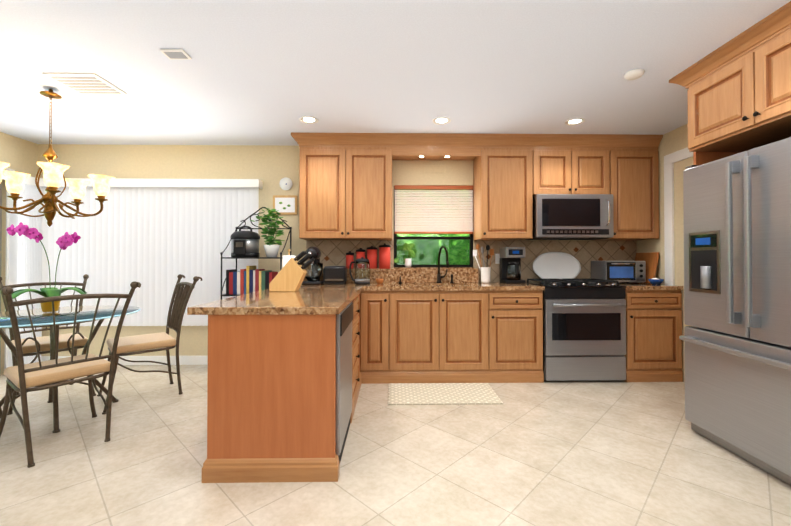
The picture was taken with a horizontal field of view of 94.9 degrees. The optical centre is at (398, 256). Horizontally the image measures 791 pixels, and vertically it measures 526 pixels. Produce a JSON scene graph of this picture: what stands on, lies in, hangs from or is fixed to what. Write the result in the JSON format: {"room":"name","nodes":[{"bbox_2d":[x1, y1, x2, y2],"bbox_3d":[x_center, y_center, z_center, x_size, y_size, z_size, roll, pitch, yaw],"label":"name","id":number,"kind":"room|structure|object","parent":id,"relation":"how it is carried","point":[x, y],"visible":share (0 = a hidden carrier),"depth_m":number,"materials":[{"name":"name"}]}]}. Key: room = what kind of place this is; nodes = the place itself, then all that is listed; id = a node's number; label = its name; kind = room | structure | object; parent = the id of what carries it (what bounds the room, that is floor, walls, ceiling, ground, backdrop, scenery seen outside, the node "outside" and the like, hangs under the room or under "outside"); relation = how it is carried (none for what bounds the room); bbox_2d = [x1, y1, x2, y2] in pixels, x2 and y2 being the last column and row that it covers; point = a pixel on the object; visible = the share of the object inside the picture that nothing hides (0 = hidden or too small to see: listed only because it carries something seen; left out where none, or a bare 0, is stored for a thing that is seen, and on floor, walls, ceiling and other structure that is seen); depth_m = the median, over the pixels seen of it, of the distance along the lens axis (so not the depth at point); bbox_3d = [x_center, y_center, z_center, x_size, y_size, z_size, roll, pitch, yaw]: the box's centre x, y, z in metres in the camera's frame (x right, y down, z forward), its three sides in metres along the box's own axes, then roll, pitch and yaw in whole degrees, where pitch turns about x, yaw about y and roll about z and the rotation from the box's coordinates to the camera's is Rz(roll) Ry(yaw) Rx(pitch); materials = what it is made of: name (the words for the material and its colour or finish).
{"room":"kitchen","nodes":[
{"label":"kitchen","id":0,"kind":"room"},
{"bbox_2d":[0,132,37,374],"bbox_3d":[-4.026,-0.057,0.424,0.160,2.450,7.200,0,-1,-1],"label":"wall","id":1,"kind":"structure","parent":0,"point":[17,154],"depth_m":3.74,"materials":[{"name":"paint"}]},
{"bbox_2d":[0,168,14,369],"bbox_3d":[-4.037,0.140,2.692,0.132,2.100,2.140,0,-1,-1],"label":"door frame","id":2,"kind":"structure","parent":1,"relation":"attached to","point":[7,264],"depth_m":3.69,"materials":[{"name":"metal"}]},
{"bbox_2d":[2,170,42,187],"bbox_3d":[-3.923,-0.810,2.807,0.120,0.091,2.448,0,-1,-1],"label":"valance","id":3,"kind":"object","parent":1,"relation":"attached to","point":[30,180],"depth_m":3.83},
{"bbox_2d":[8,184,42,366],"bbox_3d":[-3.943,0.172,3.843,0.089,1.998,0.258,0,-1,-1],"label":"vertical blinds","id":4,"kind":"object","parent":3,"relation":"hanging from","point":[25,259],"visible":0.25,"depth_m":3.81,"materials":[{"name":"plastic"}]},
{"bbox_2d":[38,144,636,355],"bbox_3d":[-0.647,-0.021,4.160,7.320,2.450,0.160,0,-1,-1],"label":"wall","id":5,"kind":"structure","parent":0,"point":[270,166],"depth_m":4.06,"materials":[{"name":"paint"}]},
{"bbox_2d":[41,356,207,364],"bbox_3d":[-2.527,1.153,4.027,2.954,0.100,0.019,0,-1,-1],"label":"baseboard","id":6,"kind":"structure","parent":5,"relation":"attached to","point":[193,360],"depth_m":4.02,"materials":[{"name":"white wood"}]},
{"bbox_2d":[42,187,258,325],"bbox_3d":[-2.719,-0.032,3.991,2.328,1.588,0.040,0,-1,-1],"label":"vertical blinds","id":7,"kind":"object","parent":5,"relation":"attached to","point":[155,242],"visible":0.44,"depth_m":3.99,"materials":[{"name":"plastic"}]},
{"bbox_2d":[39,178,262,188],"bbox_3d":[-2.702,-0.798,3.994,2.355,0.091,0.116,0,-1,-1],"label":"valance","id":8,"kind":"object","parent":5,"relation":"attached to","point":[258,183],"visible":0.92,"depth_m":3.94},
{"bbox_2d":[273,195,296,214],"bbox_3d":[-1.270,-0.574,4.063,0.270,0.215,0.023,0,-1,-1],"label":"picture frame","id":9,"kind":"object","parent":5,"relation":"attached to","point":[285,204],"visible":0.96,"depth_m":4.05,"materials":[{"name":"brown wood"}]},
{"bbox_2d":[279,177,291,189],"bbox_3d":[-1.260,-0.812,4.067,0.144,0.144,0.018,0,-1,-1],"label":"round plate","id":10,"kind":"object","parent":5,"relation":"attached to","point":[285,183],"visible":1,"depth_m":4.06,"materials":[{"name":"white plastic"}]},
{"bbox_2d":[299,133,394,239],"bbox_3d":[-0.546,-0.716,3.900,0.953,1.065,0.368,0,-1,-1],"label":"upper cabinet","id":11,"kind":"object","parent":5,"relation":"attached to","point":[345,186],"depth_m":3.72,"materials":[{"name":"brown wood"}]},
{"bbox_2d":[394,190,473,267],"bbox_3d":[0.398,-0.335,4.146,0.910,0.943,0.099,0,-1,-1],"label":"window","id":12,"kind":"structure","parent":5,"relation":"in","point":[458,250],"depth_m":4.16,"materials":[{"name":"green glass"}]},
{"bbox_2d":[394,242,424,266],"bbox_3d":[0.121,-0.018,4.128,0.350,0.284,0.084,0,-1,-1],"label":"pothos","id":13,"kind":"object","parent":12,"relation":"on","point":[412,252],"visible":0.98,"depth_m":4.12,"materials":[{"name":"green plant"}]},
{"bbox_2d":[394,185,472,233],"bbox_3d":[0.399,-0.530,4.127,0.894,0.548,0.040,0,-1,-1],"label":"window blinds","id":14,"kind":"object","parent":12,"relation":"attached to","point":[438,225],"visible":0.92,"depth_m":4.13,"materials":[{"name":"beige fabric"}]},
{"bbox_2d":[306,240,635,281],"bbox_3d":[0.835,0.053,4.101,3.742,0.470,0.004,0,-1,-1],"label":"tile backsplash","id":15,"kind":"structure","parent":5,"relation":"attached to","point":[584,253],"depth_m":4.11,"materials":[{"name":"tile"}]},
{"bbox_2d":[495,254,499,263],"bbox_3d":[1.124,0.026,4.094,0.070,0.115,0.004,0,-1,-1],"label":"electrical outlet cover","id":16,"kind":"object","parent":15,"relation":"attached to","point":[497,258],"visible":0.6,"depth_m":4.09,"materials":[{"name":"white plastic"}]},
{"bbox_2d":[471,134,534,239],"bbox_3d":[1.117,-0.716,3.928,0.540,1.065,0.368,0,-1,-1],"label":"upper cabinet","id":17,"kind":"object","parent":5,"relation":"attached to","point":[503,164],"depth_m":3.75,"materials":[{"name":"brown wood"}]},
{"bbox_2d":[535,134,610,193],"bbox_3d":[1.790,-0.944,3.941,0.805,0.610,0.368,0,-1,-1],"label":"upper cabinet","id":18,"kind":"object","parent":5,"relation":"attached to","point":[564,163],"depth_m":3.76,"materials":[{"name":"brown wood"}]},
{"bbox_2d":[527,194,613,239],"bbox_3d":[1.792,-0.409,3.875,0.788,0.449,0.485,0,-1,-1],"label":"microwave","id":19,"kind":"object","parent":18,"relation":"attached to","point":[572,216],"visible":0.98,"depth_m":3.69,"materials":[{"name":"silver metal"}]},
{"bbox_2d":[598,134,662,240],"bbox_3d":[2.450,-0.716,3.950,0.517,1.065,0.368,0,-1,-1],"label":"upper cabinet","id":20,"kind":"object","parent":5,"relation":"attached to","point":[634,158],"depth_m":3.77,"materials":[{"name":"brown wood"}]},
{"bbox_2d":[0,365,790,525],"bbox_3d":[-0.589,1.230,0.618,7.320,0.120,7.500,0,-1,-1],"label":"floor","id":21,"kind":"structure","parent":0,"point":[591,453],"depth_m":2.04,"materials":[{"name":"tile"}]},
{"bbox_2d":[0,274,95,414],"bbox_3d":[-3.020,0.685,3.139,0.670,1.025,0.625,0,-1,40],"label":"chair","id":22,"kind":"object","parent":21,"relation":"on","point":[29,347],"visible":0.48,"depth_m":3.09,"materials":[{"name":"metal"}]},
{"bbox_2d":[0,319,117,432],"bbox_3d":[-2.584,0.821,2.720,0.618,0.753,0.618,0,-1,-1],"label":"table base","id":23,"kind":"object","parent":21,"relation":"on","point":[53,395],"visible":0.48,"depth_m":2.57,"materials":[{"name":"metal"}]},
{"bbox_2d":[0,305,140,327],"bbox_3d":[-2.584,0.437,2.723,1.062,0.013,1.062,0,-1,-1],"label":"glass","id":24,"kind":"object","parent":23,"relation":"on","point":[63,315],"visible":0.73,"depth_m":2.65,"materials":[{"name":"clear glass"}]},
{"bbox_2d":[5,222,86,311],"bbox_3d":[-2.741,0.085,2.840,0.554,0.692,0.518,0,-1,-1],"label":"orchid plant","id":25,"kind":"object","parent":24,"relation":"on","point":[65,241],"visible":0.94,"depth_m":2.79,"materials":[{"name":"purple plant"}]},
{"bbox_2d":[0,281,140,467],"bbox_3d":[-2.138,0.677,2.313,0.670,1.025,0.621,0,-1,35],"label":"chair","id":26,"kind":"object","parent":21,"relation":"on","point":[22,378],"visible":1,"depth_m":2.20,"materials":[{"name":"metal"}]},
{"bbox_2d":[97,274,202,413],"bbox_3d":[-2.162,0.685,3.154,0.670,1.025,0.625,1,-1,-43],"label":"chair","id":27,"kind":"object","parent":21,"relation":"on","point":[146,342],"visible":0.85,"depth_m":3.12,"materials":[{"name":"metal"}]},
{"bbox_2d":[220,207,291,299],"bbox_3d":[-1.450,0.332,3.733,0.606,1.735,0.366,0,-1,-1],"label":"rack","id":28,"kind":"object","parent":21,"relation":"on","point":[280,257],"visible":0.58,"depth_m":3.62,"materials":[{"name":"black metal"}]},
{"bbox_2d":[230,226,259,256],"bbox_3d":[-1.575,-0.153,3.731,0.284,0.325,0.294,0,-1,-1],"label":"slow cooker","id":29,"kind":"object","parent":28,"relation":"on","point":[244,243],"visible":0.98,"depth_m":3.62,"materials":[{"name":"black metal"}]},
{"bbox_2d":[226,266,277,294],"bbox_3d":[-1.483,0.237,3.696,0.453,0.285,0.206,0,-1,-1],"label":"cookbooks","id":30,"kind":"object","parent":28,"relation":"on","point":[249,279],"visible":0.69,"depth_m":3.59,"materials":[{"name":"multicoloured paper"}]},
{"bbox_2d":[250,208,284,256],"bbox_3d":[-1.343,-0.241,3.712,0.336,0.501,0.307,0,-1,-1],"label":"potted plant","id":31,"kind":"object","parent":28,"relation":"on","point":[271,249],"visible":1,"depth_m":3.69,"materials":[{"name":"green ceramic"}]},
{"bbox_2d":[202,300,353,482],"bbox_3d":[-0.670,0.749,2.254,0.691,0.874,0.665,0,-1,-1],"label":"base cabinet","id":32,"kind":"object","parent":21,"relation":"on","point":[271,399],"depth_m":1.92,"materials":[{"name":"brown wood"}]},
{"bbox_2d":[187,284,362,314],"bbox_3d":[-0.727,0.295,2.650,0.798,0.039,1.470,0,-1,-1],"label":"countertop","id":33,"kind":"structure","parent":32,"relation":"on","point":[329,299],"depth_m":2.13,"materials":[{"name":"stone"}]},
{"bbox_2d":[269,251,314,291],"bbox_3d":[-0.844,0.117,2.905,0.346,0.321,0.110,0,-1,-1],"label":"knife block","id":34,"kind":"object","parent":33,"relation":"on","point":[290,276],"visible":1,"depth_m":2.85,"materials":[{"name":"brown wood"}]},
{"bbox_2d":[336,302,352,460],"bbox_3d":[-0.332,0.746,2.277,0.029,0.856,0.600,0,-1,-1],"label":"dishwasher","id":35,"kind":"object","parent":32,"relation":"in","point":[344,318],"visible":0.83,"depth_m":2.12,"materials":[{"name":"silver metal"}]},
{"bbox_2d":[354,292,361,410],"bbox_3d":[-0.681,0.756,3.009,0.687,0.874,0.845,0,-1,-1],"label":"base cabinet","id":36,"kind":"object","parent":21,"relation":"on","point":[358,300],"depth_m":3.01,"materials":[{"name":"brown wood"}]},
{"bbox_2d":[362,291,389,383],"bbox_3d":[-0.233,0.763,3.746,0.276,0.874,0.659,0,-1,-1],"label":"base cabinet","id":37,"kind":"object","parent":21,"relation":"on","point":[375,304],"depth_m":3.42,"materials":[{"name":"brown wood"}]},
{"bbox_2d":[390,302,489,382],"bbox_3d":[0.376,0.870,3.755,0.943,0.660,0.659,0,-1,-1],"label":"base cabinet","id":38,"kind":"object","parent":21,"relation":"on","point":[431,342],"depth_m":3.43,"materials":[{"name":"brown wood"}]},
{"bbox_2d":[388,383,502,404],"bbox_3d":[0.374,1.188,3.157,0.930,0.012,0.485,0,-1,-1],"label":"area rug","id":39,"kind":"object","parent":21,"relation":"on","point":[438,393],"visible":0.96,"depth_m":3.11,"materials":[{"name":"beige fabric"}]},
{"bbox_2d":[470,290,543,382],"bbox_3d":[1.110,0.763,3.768,0.524,0.874,0.659,0,-1,-1],"label":"base cabinet","id":40,"kind":"object","parent":21,"relation":"on","point":[516,316],"depth_m":3.44,"materials":[{"name":"brown wood"}]},
{"bbox_2d":[303,268,544,290],"bbox_3d":[0.118,0.324,3.755,2.523,0.384,0.661,0,-1,-1],"label":"countertop","id":41,"kind":"structure","parent":40,"relation":"on","point":[412,279],"depth_m":3.95,"materials":[{"name":"stone"}]},
{"bbox_2d":[283,249,295,266],"bbox_3d":[-1.024,0.104,3.392,0.150,0.355,0.150,0,-1,-1],"label":"paper towel roll","id":42,"kind":"object","parent":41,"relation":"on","point":[287,258],"visible":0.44,"depth_m":3.34,"materials":[{"name":"white paper"}]},
{"bbox_2d":[301,247,323,284],"bbox_3d":[-0.880,0.092,3.746,0.224,0.386,0.353,0,-1,-1],"label":"stand mixer","id":43,"kind":"object","parent":41,"relation":"on","point":[314,269],"visible":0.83,"depth_m":3.62,"materials":[{"name":"black metal"}]},
{"bbox_2d":[301,263,322,280],"bbox_3d":[-0.879,0.159,3.689,0.224,0.180,0.224,0,-1,-1],"label":"bowl","id":44,"kind":"object","parent":43,"relation":"on","point":[314,270],"depth_m":3.61,"materials":[{"name":"silver metal"}]},
{"bbox_2d":[323,266,346,283],"bbox_3d":[-0.667,0.193,3.787,0.242,0.186,0.161,0,-1,-1],"label":"toaster","id":45,"kind":"object","parent":41,"relation":"on","point":[334,274],"visible":1,"depth_m":3.71,"materials":[{"name":"plastic"}]},
{"bbox_2d":[349,257,369,284],"bbox_3d":[-0.403,0.146,3.752,0.215,0.278,0.160,0,-1,-1],"label":"glass kettle","id":46,"kind":"object","parent":41,"relation":"on","point":[362,270],"visible":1,"depth_m":3.69,"materials":[{"name":"clear glass"}]},
{"bbox_2d":[346,243,390,268],"bbox_3d":[-0.337,-0.005,4.015,0.496,0.278,0.131,0,-1,-1],"label":"canisters","id":47,"kind":"object","parent":41,"relation":"on","point":[384,256],"visible":0.94,"depth_m":3.97,"materials":[{"name":"red plastic"}]},
{"bbox_2d":[376,279,383,283],"bbox_3d":[-0.202,0.261,3.844,0.084,0.050,0.083,0,-1,-1],"label":"salt bowl","id":48,"kind":"object","parent":41,"relation":"on","point":[379,281],"visible":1,"depth_m":3.81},
{"bbox_2d":[436,246,448,282],"bbox_3d":[0.470,0.087,3.833,0.119,0.398,0.249,0,-1,-1],"label":"gooseneck faucet","id":49,"kind":"object","parent":41,"relation":"on","point":[439,276],"visible":1,"depth_m":3.91,"materials":[{"name":"brown metal"}]},
{"bbox_2d":[473,244,493,282],"bbox_3d":[0.931,0.074,3.975,0.224,0.428,0.114,0,-1,-1],"label":"utensil crock","id":50,"kind":"object","parent":41,"relation":"on","point":[485,274],"visible":1,"depth_m":3.96,"materials":[{"name":"white ceramic"}]},
{"bbox_2d":[500,247,525,283],"bbox_3d":[1.228,0.094,3.900,0.210,0.385,0.278,0,-1,-1],"label":"coffee maker","id":51,"kind":"object","parent":41,"relation":"on","point":[510,265],"visible":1,"depth_m":3.82,"materials":[{"name":"black plastic"}]},
{"bbox_2d":[526,279,625,380],"bbox_3d":[1.770,0.710,3.724,0.772,0.940,0.708,0,-1,-1],"label":"range","id":52,"kind":"object","parent":21,"relation":"on","point":[584,329],"visible":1,"depth_m":3.43,"materials":[{"name":"silver metal"}]},
{"bbox_2d":[533,252,580,278],"bbox_3d":[1.760,0.115,4.041,0.539,0.330,0.077,0,-1,-1],"label":"platter","id":53,"kind":"object","parent":52,"relation":"on","point":[555,265],"visible":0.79,"depth_m":4.05,"materials":[{"name":"ceramic"}]},
{"bbox_2d":[624,290,682,381],"bbox_3d":[2.439,0.763,3.790,0.544,0.874,0.659,0,-1,-1],"label":"base cabinet","id":54,"kind":"object","parent":21,"relation":"on","point":[653,317],"depth_m":3.47,"materials":[{"name":"brown wood"}]},
{"bbox_2d":[598,282,682,289],"bbox_3d":[2.436,0.307,3.793,0.552,0.039,0.661,0,-1,-1],"label":"countertop","id":55,"kind":"structure","parent":54,"relation":"on","point":[629,285],"depth_m":3.47,"materials":[{"name":"stone"}]},
{"bbox_2d":[591,261,645,283],"bbox_3d":[2.387,0.167,3.942,0.430,0.240,0.322,0,-1,-1],"label":"toaster oven","id":56,"kind":"object","parent":55,"relation":"on","point":[626,271],"visible":0.9,"depth_m":3.81,"materials":[{"name":"silver metal"}]},
{"bbox_2d":[635,252,658,282],"bbox_3d":[2.667,0.122,3.933,0.077,0.327,0.340,0,-1,-1],"label":"cutting board","id":57,"kind":"object","parent":55,"relation":"on","point":[651,259],"visible":0.54,"depth_m":3.84,"materials":[{"name":"brown wood"}]},
{"bbox_2d":[648,278,663,284],"bbox_3d":[2.601,0.251,3.671,0.136,0.068,0.136,0,-1,-1],"label":"bowl","id":58,"kind":"object","parent":55,"relation":"on","point":[654,281],"visible":1,"depth_m":3.63,"materials":[{"name":"ceramic"}]},
{"bbox_2d":[679,137,790,484],"bbox_3d":[2.313,0.278,2.042,0.840,1.788,0.903,0,-1,-1],"label":"fridge","id":59,"kind":"object","parent":21,"relation":"on","point":[736,337],"visible":1,"depth_m":2.07,"materials":[{"name":"silver metal"}]},
{"bbox_2d":[0,0,790,145],"bbox_3d":[-0.589,-1.340,0.643,7.320,0.120,7.500,0,-1,-1],"label":"ceiling","id":60,"kind":"structure","parent":0,"point":[261,72],"depth_m":2.40,"materials":[{"name":"paint"}]},
{"bbox_2d":[0,89,114,226],"bbox_3d":[-2.640,-0.740,2.747,0.755,1.038,0.759,0,-1,-1],"label":"chandelier","id":61,"kind":"object","parent":60,"relation":"hanging from","point":[53,176],"visible":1,"depth_m":2.73,"materials":[{"name":"gold metal"}]},
{"bbox_2d":[42,73,126,93],"bbox_3d":[-2.272,-1.252,2.645,0.360,0.016,0.300,0,-1,-1],"label":"ceiling vent","id":62,"kind":"object","parent":60,"relation":"in","point":[86,83],"visible":0.96,"depth_m":2.61,"materials":[{"name":"white metal"}]},
{"bbox_2d":[160,49,191,58],"bbox_3d":[-1.386,-1.257,2.259,0.140,0.014,0.100,0,-1,-1],"label":"ceiling vent","id":63,"kind":"object","parent":60,"relation":"in","point":[175,53],"visible":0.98,"depth_m":2.25,"materials":[{"name":"white metal"}]},
{"bbox_2d":[299,116,317,123],"bbox_3d":[-0.823,-1.266,3.329,0.168,0.036,0.168,-1,-1,44],"label":"recessed light","id":64,"kind":"object","parent":60,"relation":"in","point":[310,120],"depth_m":3.32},
{"bbox_2d":[432,117,450,124],"bbox_3d":[0.397,-1.266,3.349,0.168,0.036,0.168,0,-1,-10],"label":"recessed light","id":65,"kind":"object","parent":60,"relation":"in","point":[441,120],"depth_m":3.35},
{"bbox_2d":[565,118,584,124],"bbox_3d":[1.637,-1.266,3.369,0.168,0.036,0.168,-1,-1,44],"label":"recessed light","id":66,"kind":"object","parent":60,"relation":"in","point":[575,120],"depth_m":3.37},
{"bbox_2d":[624,69,644,79],"bbox_3d":[1.621,-1.247,2.499,0.120,0.030,0.120,0,-1,-1],"label":"smoke detector","id":67,"kind":"object","parent":60,"relation":"attached to","point":[634,74],"visible":1,"depth_m":2.47,"materials":[{"name":"white plastic"}]},
{"bbox_2d":[637,124,692,381],"bbox_3d":[2.853,-0.056,0.537,0.160,2.450,7.200,0,-1,-1],"label":"wall","id":68,"kind":"structure","parent":0,"point":[675,140],"depth_m":3.57,"materials":[{"name":"paint"}]},
{"bbox_2d":[664,147,692,284],"bbox_3d":[2.717,0.084,3.134,0.024,2.220,1.100,0,-1,-1],"label":"door frame","id":69,"kind":"structure","parent":68,"relation":"attached to","point":[671,159],"depth_m":3.62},
{"bbox_2d":[669,1,790,164],"bbox_3d":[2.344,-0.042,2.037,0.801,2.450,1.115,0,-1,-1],"label":"upper cabinet","id":70,"kind":"object","parent":68,"relation":"attached to","point":[738,87],"visible":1,"depth_m":2.13,"materials":[{"name":"brown wood"}]}
]}

